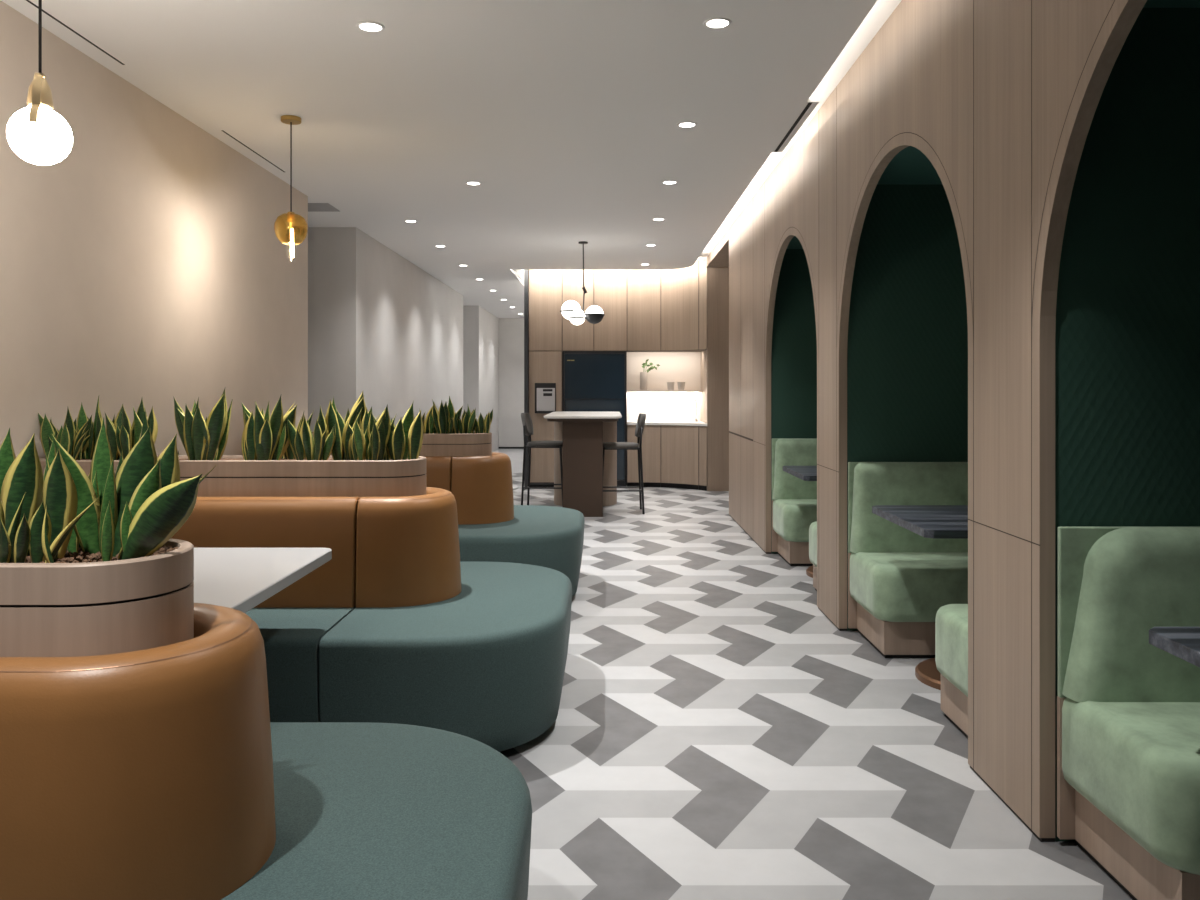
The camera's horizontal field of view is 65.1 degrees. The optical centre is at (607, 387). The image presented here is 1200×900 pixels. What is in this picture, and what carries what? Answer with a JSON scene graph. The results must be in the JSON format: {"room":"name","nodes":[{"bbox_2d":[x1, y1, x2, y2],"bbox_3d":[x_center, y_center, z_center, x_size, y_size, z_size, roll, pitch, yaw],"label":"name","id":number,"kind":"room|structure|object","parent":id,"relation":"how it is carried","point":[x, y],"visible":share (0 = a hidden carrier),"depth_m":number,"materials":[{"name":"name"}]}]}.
{"room":"common room","nodes":[
{"label":"common room","id":0,"kind":"room"},
{"bbox_2d":[0,0,307,458],"bbox_3d":[-2.925,-0.110,2.430,1.150,2.820,9.860,0,0,0],"label":"wall","id":1,"kind":"structure","parent":0,"point":[149,262],"depth_m":4.67,"materials":[{"name":"beige paint"}]},
{"bbox_2d":[308,227,462,431],"bbox_3d":[-2.925,-0.110,12.015,1.150,2.820,6.490,0,0,0],"label":"wall","id":2,"kind":"structure","parent":0,"point":[381,326],"depth_m":9.46,"materials":[{"name":"white paint"}]},
{"bbox_2d":[1,0,876,317],"bbox_3d":[-1.279,-1.511,8.900,4.642,0.022,22.800,0,0,0],"label":"ceiling","id":3,"kind":"structure","parent":0,"point":[566,114],"depth_m":4.99,"materials":[{"name":"white paint"}]},
{"bbox_2d":[6,0,72,164],"bbox_3d":[-1.758,-1.096,2.910,0.176,0.808,0.176,0,0,19],"label":"globe pendant","id":4,"kind":"object","parent":3,"relation":"hanging from","point":[36,133],"visible":1,"depth_m":2.86,"materials":[{"name":"white glass"}]},
{"bbox_2d":[25,0,125,64],"bbox_3d":[-2.245,-1.500,2.430,0.022,0.002,3.870,0,0,0],"label":"ceiling vent","id":5,"kind":"object","parent":3,"relation":"in","point":[28,1],"visible":1,"depth_m":3.95,"materials":[{"name":"black"}]},
{"bbox_2d":[220,130,285,171],"bbox_3d":[-2.245,-1.500,6.000,0.022,0.002,1.070,0,0,0],"label":"ceiling vent","id":6,"kind":"object","parent":3,"relation":"in","point":[223,131],"visible":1,"depth_m":5.93,"materials":[{"name":"black metal"}]},
{"bbox_2d":[281,115,300,261],"bbox_3d":[-1.760,-1.100,5.220,0.178,0.800,0.178,0,0,0],"label":"pendant","id":7,"kind":"object","parent":3,"relation":"hanging from","point":[291,120],"visible":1,"depth_m":5.21,"materials":[{"name":"gold metal"}]},
{"bbox_2d":[308,203,339,211],"bbox_3d":[-2.720,-1.498,7.795,0.900,0.005,0.350,0,0,0],"label":"ceiling hatch","id":8,"kind":"object","parent":3,"relation":"attached to","point":[312,207],"visible":0.36,"depth_m":7.83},
{"bbox_2d":[356,21,384,32],"bbox_3d":[-0.985,-1.498,3.900,0.116,0.005,0.116,0,0,0],"label":"recessed light","id":9,"kind":"object","parent":3,"relation":"in","point":[367,26],"visible":1,"depth_m":3.89,"materials":[{"name":"white paint"}]},
{"bbox_2d":[466,181,480,184],"bbox_3d":[-0.985,-1.498,6.880,0.116,0.005,0.116,0,0,0],"label":"recessed light","id":10,"kind":"object","parent":3,"relation":"in","point":[469,182],"visible":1,"depth_m":6.88,"materials":[{"name":"white paint"}]},
{"bbox_2d":[560,241,604,324],"bbox_3d":[-0.263,-1.071,9.639,0.461,0.857,0.268,0,0,0],"label":"globe chandelier","id":11,"kind":"object","parent":3,"relation":"hanging from","point":[571,310],"visible":1,"depth_m":9.59,"materials":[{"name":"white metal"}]},
{"bbox_2d":[652,218,664,220],"bbox_3d":[0.450,-1.498,8.350,0.116,0.005,0.116,0,0,0],"label":"recessed light","id":12,"kind":"object","parent":3,"relation":"in","point":[655,219],"visible":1,"depth_m":8.35,"materials":[{"name":"white paint"}]},
{"bbox_2d":[662,180,677,183],"bbox_3d":[0.450,-1.498,6.850,0.116,0.005,0.116,0,0,0],"label":"recessed light","id":13,"kind":"object","parent":3,"relation":"in","point":[668,181],"visible":1,"depth_m":6.85,"materials":[{"name":"white paint"}]},
{"bbox_2d":[677,122,696,127],"bbox_3d":[0.450,-1.498,5.350,0.116,0.005,0.116,0,0,0],"label":"recessed light","id":14,"kind":"object","parent":3,"relation":"in","point":[681,124],"visible":1,"depth_m":5.34,"materials":[{"name":"white paint"}]},
{"bbox_2d":[513,0,901,283],"bbox_3d":[-0.100,-1.670,8.900,7.000,0.080,23.000,0,0,0],"label":"cove","id":15,"kind":"object","parent":3,"relation":"attached to","point":[880,12],"depth_m":5.05,"materials":[{"name":"white paint"}]},
{"bbox_2d":[703,17,731,28],"bbox_3d":[0.450,-1.498,3.860,0.116,0.005,0.116,0,0,0],"label":"recessed light","id":16,"kind":"object","parent":3,"relation":"in","point":[716,22],"visible":1,"depth_m":3.85,"materials":[{"name":"white paint"}]},
{"bbox_2d":[772,98,818,151],"bbox_3d":[1.075,-1.510,5.455,0.066,0.023,1.050,0,0,0],"label":"ceiling vent","id":17,"kind":"object","parent":3,"relation":"in","point":[810,105],"visible":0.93,"depth_m":5.34,"materials":[{"name":"black metal"}]},
{"bbox_2d":[463,306,498,451],"bbox_3d":[-2.925,-0.110,18.700,1.150,2.820,3.200,0,0,0],"label":"wall","id":18,"kind":"structure","parent":0,"point":[480,327],"depth_m":17.46,"materials":[{"name":"white paint"}]},
{"bbox_2d":[499,318,523,446],"bbox_3d":[-1.150,-0.160,20.275,4.900,2.880,0.150,0,0,0],"label":"wall","id":19,"kind":"structure","parent":0,"point":[511,330],"depth_m":20.20,"materials":[{"name":"white paint"}]},
{"bbox_2d":[499,447,523,448],"bbox_3d":[-2.300,1.282,20.190,2.600,0.035,0.020,0,0,0],"label":"baseboard","id":20,"kind":"structure","parent":19,"relation":"attached to","point":[499,447],"depth_m":20.18,"materials":[{"name":"black"}]},
{"bbox_2d":[524,270,528,486],"bbox_3d":[-1.067,-0.165,12.600,0.050,2.930,0.700,0,0,0],"label":"trim","id":21,"kind":"structure","parent":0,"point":[526,272],"depth_m":12.25,"materials":[{"name":"grey"}]},
{"bbox_2d":[627,352,700,389],"bbox_3d":[0.101,-0.165,12.825,2.302,2.930,0.250,0,0,0],"label":"wall","id":22,"kind":"structure","parent":0,"point":[675,367],"depth_m":12.70,"materials":[{"name":"beige paint"}]},
{"bbox_2d":[529,270,561,350],"bbox_3d":[-0.820,-1.056,12.499,0.438,1.143,0.399,0,0,0],"label":"upper cabinet","id":23,"kind":"object","parent":22,"relation":"attached to","point":[545,286],"visible":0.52,"depth_m":12.30,"materials":[{"name":"brown wood"}]},
{"bbox_2d":[562,270,593,350],"bbox_3d":[-0.393,-1.056,12.499,0.413,1.143,0.399,0,0,0],"label":"upper cabinet","id":24,"kind":"object","parent":22,"relation":"attached to","point":[580,337],"visible":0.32,"depth_m":12.30,"materials":[{"name":"brown wood"}]},
{"bbox_2d":[594,270,626,350],"bbox_3d":[0.032,-1.056,12.499,0.432,1.143,0.399,0,0,0],"label":"upper cabinet","id":25,"kind":"object","parent":22,"relation":"attached to","point":[610,286],"visible":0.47,"depth_m":12.30,"materials":[{"name":"brown wood"}]},
{"bbox_2d":[627,270,660,351],"bbox_3d":[0.469,-1.056,12.480,0.439,1.143,0.438,0,0,0],"label":"upper cabinet","id":26,"kind":"object","parent":22,"relation":"attached to","point":[643,286],"visible":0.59,"depth_m":12.30,"materials":[{"name":"brown wood"}]},
{"bbox_2d":[627,392,700,420],"bbox_3d":[0.751,0.249,12.694,0.998,0.396,0.011,0,0,0],"label":"backsplash","id":27,"kind":"structure","parent":22,"relation":"attached to","point":[657,406],"depth_m":12.69,"materials":[{"name":"white stone"}]},
{"bbox_2d":[627,390,702,391],"bbox_3d":[0.751,0.039,12.559,0.998,0.022,0.279,0,0,0],"label":"wall shelf","id":28,"kind":"object","parent":22,"relation":"attached to","point":[627,390],"visible":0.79,"depth_m":12.42,"materials":[{"name":"beige"}]},
{"bbox_2d":[640,359,659,389],"bbox_3d":[0.561,-0.177,12.520,0.272,0.409,0.100,0,0,0],"label":"vase","id":29,"kind":"object","parent":28,"relation":"on","point":[643,375],"visible":0.98,"depth_m":12.49,"materials":[{"name":"beige ceramic"}]},
{"bbox_2d":[667,382,674,389],"bbox_3d":[0.835,-0.025,12.520,0.104,0.105,0.102,0,0,0],"label":"cup","id":30,"kind":"object","parent":28,"relation":"on","point":[670,385],"visible":0.96,"depth_m":12.48,"materials":[{"name":"beige ceramic"}]},
{"bbox_2d":[677,382,684,389],"bbox_3d":[0.975,-0.025,12.520,0.104,0.105,0.102,0,0,0],"label":"cup","id":31,"kind":"object","parent":28,"relation":"on","point":[681,385],"visible":0.95,"depth_m":12.48,"materials":[{"name":"beige ceramic"}]},
{"bbox_2d":[660,260,698,351],"bbox_3d":[0.922,-1.056,12.327,0.463,1.143,0.744,0,0,0],"label":"upper cabinet","id":32,"kind":"object","parent":22,"relation":"attached to","point":[679,287],"visible":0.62,"depth_m":12.14,"materials":[{"name":"brown wood"}]},
{"bbox_2d":[695,259,706,351],"bbox_3d":[1.202,-1.056,12.277,0.093,1.143,0.843,0,0,0],"label":"upper cabinet","id":33,"kind":"object","parent":22,"relation":"attached to","point":[702,263],"visible":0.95,"depth_m":11.91,"materials":[{"name":"brown wood"}]},
{"bbox_2d":[701,267,728,490],"bbox_3d":[2.226,-0.165,12.400,1.948,2.930,1.100,0,0,0],"label":"wall","id":34,"kind":"structure","parent":0,"point":[714,360],"depth_m":11.85,"materials":[{"name":"brown wood"}]},
{"bbox_2d":[706,229,728,267],"bbox_3d":[2.217,-1.575,10.730,1.965,0.110,2.260,0,0,0],"label":"trim","id":35,"kind":"structure","parent":34,"relation":"attached to","point":[719,256],"depth_m":10.86,"materials":[{"name":"brown wood"}]},
{"bbox_2d":[493,449,1132,899],"bbox_3d":[-0.100,1.360,9.200,7.000,0.120,23.600,0,0,0],"label":"floor","id":36,"kind":"structure","parent":0,"point":[714,735],"depth_m":3.31,"materials":[{"name":"tile"}]},
{"bbox_2d":[193,548,331,612],"bbox_3d":[-1.627,0.935,2.865,1.305,0.730,0.990,0,0,0],"label":"dining table","id":37,"kind":"object","parent":36,"relation":"on","point":[241,579],"visible":0.11,"depth_m":2.94,"materials":[{"name":"grey laminate"}]},
{"bbox_2d":[0,603,531,899],"bbox_3d":[-1.249,0.864,1.675,2.182,0.873,1.460,0,0,0],"label":"sofa","id":38,"kind":"object","parent":36,"relation":"on","point":[163,772],"visible":0.89,"depth_m":1.56,"materials":[{"name":"brown leather"}]},
{"bbox_2d":[0,538,193,656],"bbox_3d":[-1.541,0.565,1.675,1.578,0.551,0.290,0,0,0],"label":"planter box","id":39,"kind":"object","parent":38,"relation":"on","point":[54,609],"visible":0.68,"depth_m":1.54,"materials":[{"name":"brown wood"}]},
{"bbox_2d":[0,428,43,562],"bbox_3d":[-1.071,0.190,1.668,0.100,0.234,0.276,0,0,-44],"label":"snake plant","id":40,"kind":"object","parent":39,"relation":"in","point":[21,476],"visible":0.85,"depth_m":1.64,"materials":[{"name":"green plant"}]},
{"bbox_2d":[14,431,99,562],"bbox_3d":[-0.984,0.193,1.677,0.144,0.228,0.263,0,0,-27],"label":"snake plant","id":41,"kind":"object","parent":39,"relation":"in","point":[67,517],"visible":0.94,"depth_m":1.61,"materials":[{"name":"green plant"}]},
{"bbox_2d":[0,545,177,562],"bbox_3d":[-1.039,0.297,1.676,0.526,0.013,0.225,0,0,0],"label":"pebbles","id":42,"kind":"object","parent":39,"relation":"on","point":[70,557],"visible":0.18,"depth_m":1.64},
{"bbox_2d":[90,410,215,561],"bbox_3d":[-0.825,0.176,1.705,0.268,0.273,0.229,0,0,0],"label":"snake plant","id":43,"kind":"object","parent":39,"relation":"in","point":[143,503],"visible":0.89,"depth_m":1.64,"materials":[{"name":"green plant"}]},
{"bbox_2d":[221,722,531,899],"bbox_3d":[-0.565,1.057,1.675,0.814,0.426,1.460,0,0,0],"label":"seat cushion","id":44,"kind":"object","parent":38,"relation":"on","point":[364,810],"depth_m":1.85,"materials":[{"name":"teal fabric"}]},
{"bbox_2d":[171,487,571,751],"bbox_3d":[-1.249,0.864,3.880,2.182,0.873,1.460,0,0,0],"label":"sofa","id":45,"kind":"object","parent":36,"relation":"on","point":[394,627],"visible":0.56,"depth_m":3.46,"materials":[{"name":"brown"}]},
{"bbox_2d":[40,456,426,497],"bbox_3d":[-1.541,0.565,3.880,1.578,0.551,0.290,0,0,0],"label":"planter box","id":46,"kind":"object","parent":45,"relation":"on","point":[232,476],"visible":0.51,"depth_m":3.73,"materials":[{"name":"brown wood"}]},
{"bbox_2d":[38,408,89,459],"bbox_3d":[-2.235,0.190,3.878,0.240,0.234,0.145,0,0,0],"label":"snake plant","id":47,"kind":"object","parent":46,"relation":"in","point":[65,436],"visible":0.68,"depth_m":3.84,"materials":[{"name":"green plant"}]},
{"bbox_2d":[51,415,91,459],"bbox_3d":[-2.242,0.209,3.934,0.181,0.201,0.130,0,0,0],"label":"snake plant","id":48,"kind":"object","parent":46,"relation":"on","point":[89,422],"visible":0.31,"depth_m":3.91,"materials":[{"name":"green plant"}]},
{"bbox_2d":[72,396,114,459],"bbox_3d":[-2.169,0.169,3.958,0.200,0.278,0.117,0,0,0],"label":"snake plant","id":49,"kind":"object","parent":46,"relation":"on","point":[82,418],"visible":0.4,"depth_m":3.94,"materials":[{"name":"green plant"}]},
{"bbox_2d":[105,399,157,459],"bbox_3d":[-1.980,0.171,3.890,0.180,0.274,0.157,0,0,42],"label":"snake plant","id":50,"kind":"object","parent":46,"relation":"on","point":[123,437],"visible":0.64,"depth_m":3.87,"materials":[{"name":"green plant"}]},
{"bbox_2d":[173,389,232,459],"bbox_3d":[-1.673,0.152,3.863,0.230,0.314,0.137,0,0,0],"label":"snake plant","id":51,"kind":"object","parent":46,"relation":"on","point":[201,439],"visible":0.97,"depth_m":3.83,"materials":[{"name":"green plant"}]},
{"bbox_2d":[241,396,296,459],"bbox_3d":[-1.395,0.167,3.850,0.213,0.288,0.146,0,0,19],"label":"snake plant","id":52,"kind":"object","parent":46,"relation":"on","point":[264,437],"visible":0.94,"depth_m":3.81,"materials":[{"name":"green plant"}]},
{"bbox_2d":[281,410,313,459],"bbox_3d":[-1.307,0.200,3.989,0.176,0.216,0.120,0,0,-28],"label":"snake plant","id":53,"kind":"object","parent":46,"relation":"on","point":[288,454],"visible":0.12,"depth_m":3.94,"materials":[{"name":"green plant"}]},
{"bbox_2d":[287,405,335,459],"bbox_3d":[-1.215,0.189,3.858,0.206,0.237,0.123,0,0,0],"label":"snake plant","id":54,"kind":"object","parent":46,"relation":"on","point":[302,442],"visible":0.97,"depth_m":3.82,"materials":[{"name":"green plant"}]},
{"bbox_2d":[325,391,378,459],"bbox_3d":[-1.061,0.158,3.932,0.203,0.298,0.135,0,0,15],"label":"snake plant","id":55,"kind":"object","parent":46,"relation":"on","point":[341,450],"visible":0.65,"depth_m":3.91,"materials":[{"name":"green plant"}]},
{"bbox_2d":[347,404,396,459],"bbox_3d":[-0.967,0.185,3.864,0.180,0.244,0.154,0,0,-40],"label":"snake plant","id":56,"kind":"object","parent":46,"relation":"in","point":[362,449],"visible":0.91,"depth_m":3.83,"materials":[{"name":"green plant"}]},
{"bbox_2d":[367,400,422,459],"bbox_3d":[-0.879,0.179,3.877,0.224,0.257,0.113,0,0,-23],"label":"snake plant","id":57,"kind":"object","parent":46,"relation":"on","point":[406,440],"visible":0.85,"depth_m":3.87,"materials":[{"name":"green plant"}]},
{"bbox_2d":[245,606,355,721],"bbox_3d":[-1.659,1.057,3.880,1.362,0.426,1.460,0,0,0],"label":"seat cushion","id":58,"kind":"object","parent":45,"relation":"on","point":[293,636],"depth_m":3.16,"materials":[{"name":"teal fabric"}]},
{"bbox_2d":[319,562,571,751],"bbox_3d":[-0.565,1.057,3.880,0.814,0.426,1.460,0,0,0],"label":"seat cushion","id":59,"kind":"object","parent":45,"relation":"on","point":[484,660],"depth_m":3.24,"materials":[{"name":"teal fabric"}]},
{"bbox_2d":[422,452,584,595],"bbox_3d":[-1.249,0.864,6.080,2.182,0.873,1.460,0,0,0],"label":"sofa","id":60,"kind":"object","parent":36,"relation":"on","point":[491,528],"visible":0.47,"depth_m":5.82,"materials":[{"name":"brown"}]},
{"bbox_2d":[312,432,491,457],"bbox_3d":[-1.541,0.565,6.080,1.578,0.551,0.290,0,0,0],"label":"planter box","id":61,"kind":"object","parent":60,"relation":"on","point":[478,444],"visible":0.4,"depth_m":5.94,"materials":[{"name":"brown wood"}]},
{"bbox_2d":[419,403,434,433],"bbox_3d":[-1.183,0.201,6.052,0.152,0.211,0.134,0,0,32],"label":"snake plant","id":62,"kind":"object","parent":61,"relation":"on","point":[428,422],"visible":0.55,"depth_m":6.02,"materials":[{"name":"green plant"}]},
{"bbox_2d":[432,396,462,433],"bbox_3d":[-1.046,0.178,6.052,0.158,0.258,0.164,0,0,44],"label":"snake plant","id":63,"kind":"object","parent":61,"relation":"on","point":[443,424],"visible":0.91,"depth_m":6.02,"materials":[{"name":"green plant"}]},
{"bbox_2d":[449,406,476,433],"bbox_3d":[-0.934,0.205,6.086,0.174,0.205,0.130,0,0,0],"label":"snake plant","id":64,"kind":"object","parent":61,"relation":"in","point":[465,425],"visible":0.95,"depth_m":6.05,"materials":[{"name":"green plant"}]},
{"bbox_2d":[471,409,492,433],"bbox_3d":[-0.815,0.219,6.092,0.148,0.179,0.111,0,0,0],"label":"snake plant","id":65,"kind":"object","parent":61,"relation":"on","point":[482,425],"visible":0.89,"depth_m":6.04,"materials":[{"name":"green plant"}]},
{"bbox_2d":[458,505,584,595],"bbox_3d":[-0.565,1.057,6.080,0.814,0.426,1.460,0,0,0],"label":"seat cushion","id":66,"kind":"object","parent":60,"relation":"on","point":[552,537],"depth_m":5.53,"materials":[{"name":"teal fabric"}]},
{"bbox_2d":[521,413,562,506],"bbox_3d":[-0.690,0.785,10.152,0.503,1.031,0.420,0,0,5],"label":"bar stool","id":67,"kind":"object","parent":36,"relation":"on","point":[527,424],"visible":0.86,"depth_m":9.99,"materials":[{"name":"black metal"}]},
{"bbox_2d":[529,351,562,486],"bbox_3d":[-0.820,0.408,12.499,0.438,1.783,0.399,0,0,0],"label":"tall cabinet","id":68,"kind":"object","parent":36,"relation":"on","point":[544,366],"visible":0.73,"depth_m":12.30,"materials":[{"name":"brown wood"}]},
{"bbox_2d":[535,383,555,412],"bbox_3d":[-0.820,0.133,12.274,0.274,0.395,0.049,0,0,0],"label":"water dispenser","id":69,"kind":"object","parent":68,"relation":"attached to","point":[545,393],"visible":0.97,"depth_m":12.28,"materials":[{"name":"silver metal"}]},
{"bbox_2d":[537,411,554,412],"bbox_3d":[-0.812,0.318,12.269,0.235,0.025,0.038,0,0,0],"label":"drip tray","id":70,"kind":"object","parent":69,"relation":"on","point":[537,411],"depth_m":12.25,"materials":[{"name":"grey"}]},
{"bbox_2d":[544,411,621,516],"bbox_3d":[-0.255,0.790,10.280,0.790,1.020,1.860,0,0,0],"label":"bar table","id":71,"kind":"object","parent":36,"relation":"on","point":[583,434],"visible":0.97,"depth_m":9.47,"materials":[{"name":"brown wood"}]},
{"bbox_2d":[563,351,626,485],"bbox_3d":[-0.175,0.410,12.489,0.838,1.780,0.402,0,0,0],"label":"refrigerator","id":72,"kind":"object","parent":36,"relation":"on","point":[592,380],"visible":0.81,"depth_m":12.30,"materials":[{"name":"grey metal"}]},
{"bbox_2d":[603,413,645,513],"bbox_3d":[0.150,0.785,9.871,0.503,1.031,0.420,0,0,-2],"label":"bar stool","id":73,"kind":"object","parent":36,"relation":"on","point":[641,419],"visible":0.78,"depth_m":9.70,"materials":[{"name":"grey fabric"}]},
{"bbox_2d":[627,425,660,486],"bbox_3d":[0.469,0.892,12.480,0.439,0.815,0.438,0,0,0],"label":"base cabinet","id":74,"kind":"object","parent":36,"relation":"on","point":[651,436],"visible":0.7,"depth_m":12.30,"materials":[{"name":"brown wood"}]},
{"bbox_2d":[661,425,698,489],"bbox_3d":[0.922,0.892,12.327,0.463,0.815,0.744,0,0,0],"label":"base cabinet","id":75,"kind":"object","parent":36,"relation":"on","point":[679,443],"visible":0.94,"depth_m":12.14,"materials":[{"name":"brown wood"}]},
{"bbox_2d":[627,421,706,425],"bbox_3d":[0.750,0.466,12.267,0.999,0.035,0.863,0,0,0],"label":"countertop","id":76,"kind":"structure","parent":75,"relation":"on","point":[683,423],"depth_m":12.23,"materials":[{"name":"white stone"}]},
{"bbox_2d":[689,398,697,421],"bbox_3d":[1.126,0.293,12.442,0.122,0.309,0.043,0,0,-11],"label":"tap","id":77,"kind":"object","parent":76,"relation":"on","point":[695,417],"visible":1,"depth_m":12.44,"materials":[{"name":"silver metal"}]},
{"bbox_2d":[698,426,706,490],"bbox_3d":[1.202,0.892,12.277,0.093,0.815,0.843,0,0,0],"label":"base cabinet","id":78,"kind":"object","parent":36,"relation":"on","point":[702,485],"visible":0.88,"depth_m":11.91,"materials":[{"name":"brown wood"}]},
{"bbox_2d":[772,438,816,565],"bbox_3d":[1.946,0.848,7.093,1.328,0.905,0.546,0,0,0],"label":"bench","id":79,"kind":"object","parent":36,"relation":"on","point":[794,499],"visible":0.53,"depth_m":7.25,"materials":[{"name":"green fabric"}]},
{"bbox_2d":[783,466,816,577],"bbox_3d":[1.950,0.936,6.530,1.335,0.727,0.810,0,0,0],"label":"table","id":80,"kind":"object","parent":36,"relation":"on","point":[806,473],"visible":0.21,"depth_m":6.50,"materials":[{"name":"grey stone"}]},
{"bbox_2d":[809,521,816,590],"bbox_3d":[1.946,0.848,5.832,1.328,0.905,0.546,0,0,0],"label":"bench","id":81,"kind":"object","parent":36,"relation":"on","point":[813,527],"visible":0.09,"depth_m":5.94,"materials":[{"name":"green fabric"}]},
{"bbox_2d":[848,462,967,657],"bbox_3d":[1.946,0.848,4.753,1.328,0.905,0.546,0,0,0],"label":"bench","id":82,"kind":"object","parent":36,"relation":"on","point":[899,579],"visible":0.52,"depth_m":4.91,"materials":[{"name":"green fabric"}]},
{"bbox_2d":[872,505,967,689],"bbox_3d":[1.950,0.936,4.190,1.335,0.727,0.810,0,0,0],"label":"table","id":83,"kind":"object","parent":36,"relation":"on","point":[927,521],"visible":0.23,"depth_m":4.16,"materials":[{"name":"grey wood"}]},
{"bbox_2d":[935,604,967,737],"bbox_3d":[1.946,0.848,3.502,1.328,0.905,0.546,0,0,0],"label":"bench","id":84,"kind":"object","parent":36,"relation":"on","point":[951,621],"visible":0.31,"depth_m":3.55,"materials":[{"name":"green fabric"}]},
{"bbox_2d":[1057,527,1199,899],"bbox_3d":[1.946,0.848,2.413,1.328,0.905,0.546,0,0,0],"label":"bench","id":85,"kind":"object","parent":36,"relation":"on","point":[1128,708],"visible":1,"depth_m":2.57,"materials":[{"name":"green fabric"}]},
{"bbox_2d":[1149,627,1199,666],"bbox_3d":[1.950,0.936,1.855,1.335,0.727,0.810,0,0,0],"label":"table","id":86,"kind":"object","parent":36,"relation":"on","point":[1183,643],"visible":1,"depth_m":2.16,"materials":[{"name":"grey stone"}]},
{"bbox_2d":[729,0,1146,837],"bbox_3d":[1.258,-0.171,3.550,0.045,2.918,12.100,0,0,0],"label":"wall","id":87,"kind":"structure","parent":0,"point":[915,75],"depth_m":3.11,"materials":[{"name":"brown wood"}]},
{"bbox_2d":[734,520,1054,841],"bbox_3d":[1.260,1.294,3.550,0.039,0.012,12.096,0,0,0],"label":"baseboard","id":88,"kind":"structure","parent":87,"relation":"attached to","point":[1040,839],"depth_m":2.96,"materials":[{"name":"black"}]},
{"bbox_2d":[729,0,1114,829],"bbox_3d":[1.236,-0.171,5.217,0.003,2.918,8.767,0,0,0],"label":"trim","id":89,"kind":"structure","parent":87,"relation":"attached to","point":[1031,542],"depth_m":3.17,"materials":[{"name":"brown"}]},
{"bbox_2d":[771,8,1199,840],"bbox_3d":[2.000,0.105,3.825,1.440,2.390,7.850,0,0,0],"label":"wall","id":90,"kind":"structure","parent":0,"point":[1127,331],"depth_m":2.69,"materials":[{"name":"green"}]},
{"bbox_2d":[787,0,1199,248],"bbox_3d":[2.000,-1.130,3.825,1.440,0.080,7.850,0,0,0],"label":"ceiling","id":91,"kind":"structure","parent":0,"point":[910,166],"depth_m":4.67,"materials":[{"name":"teal"}]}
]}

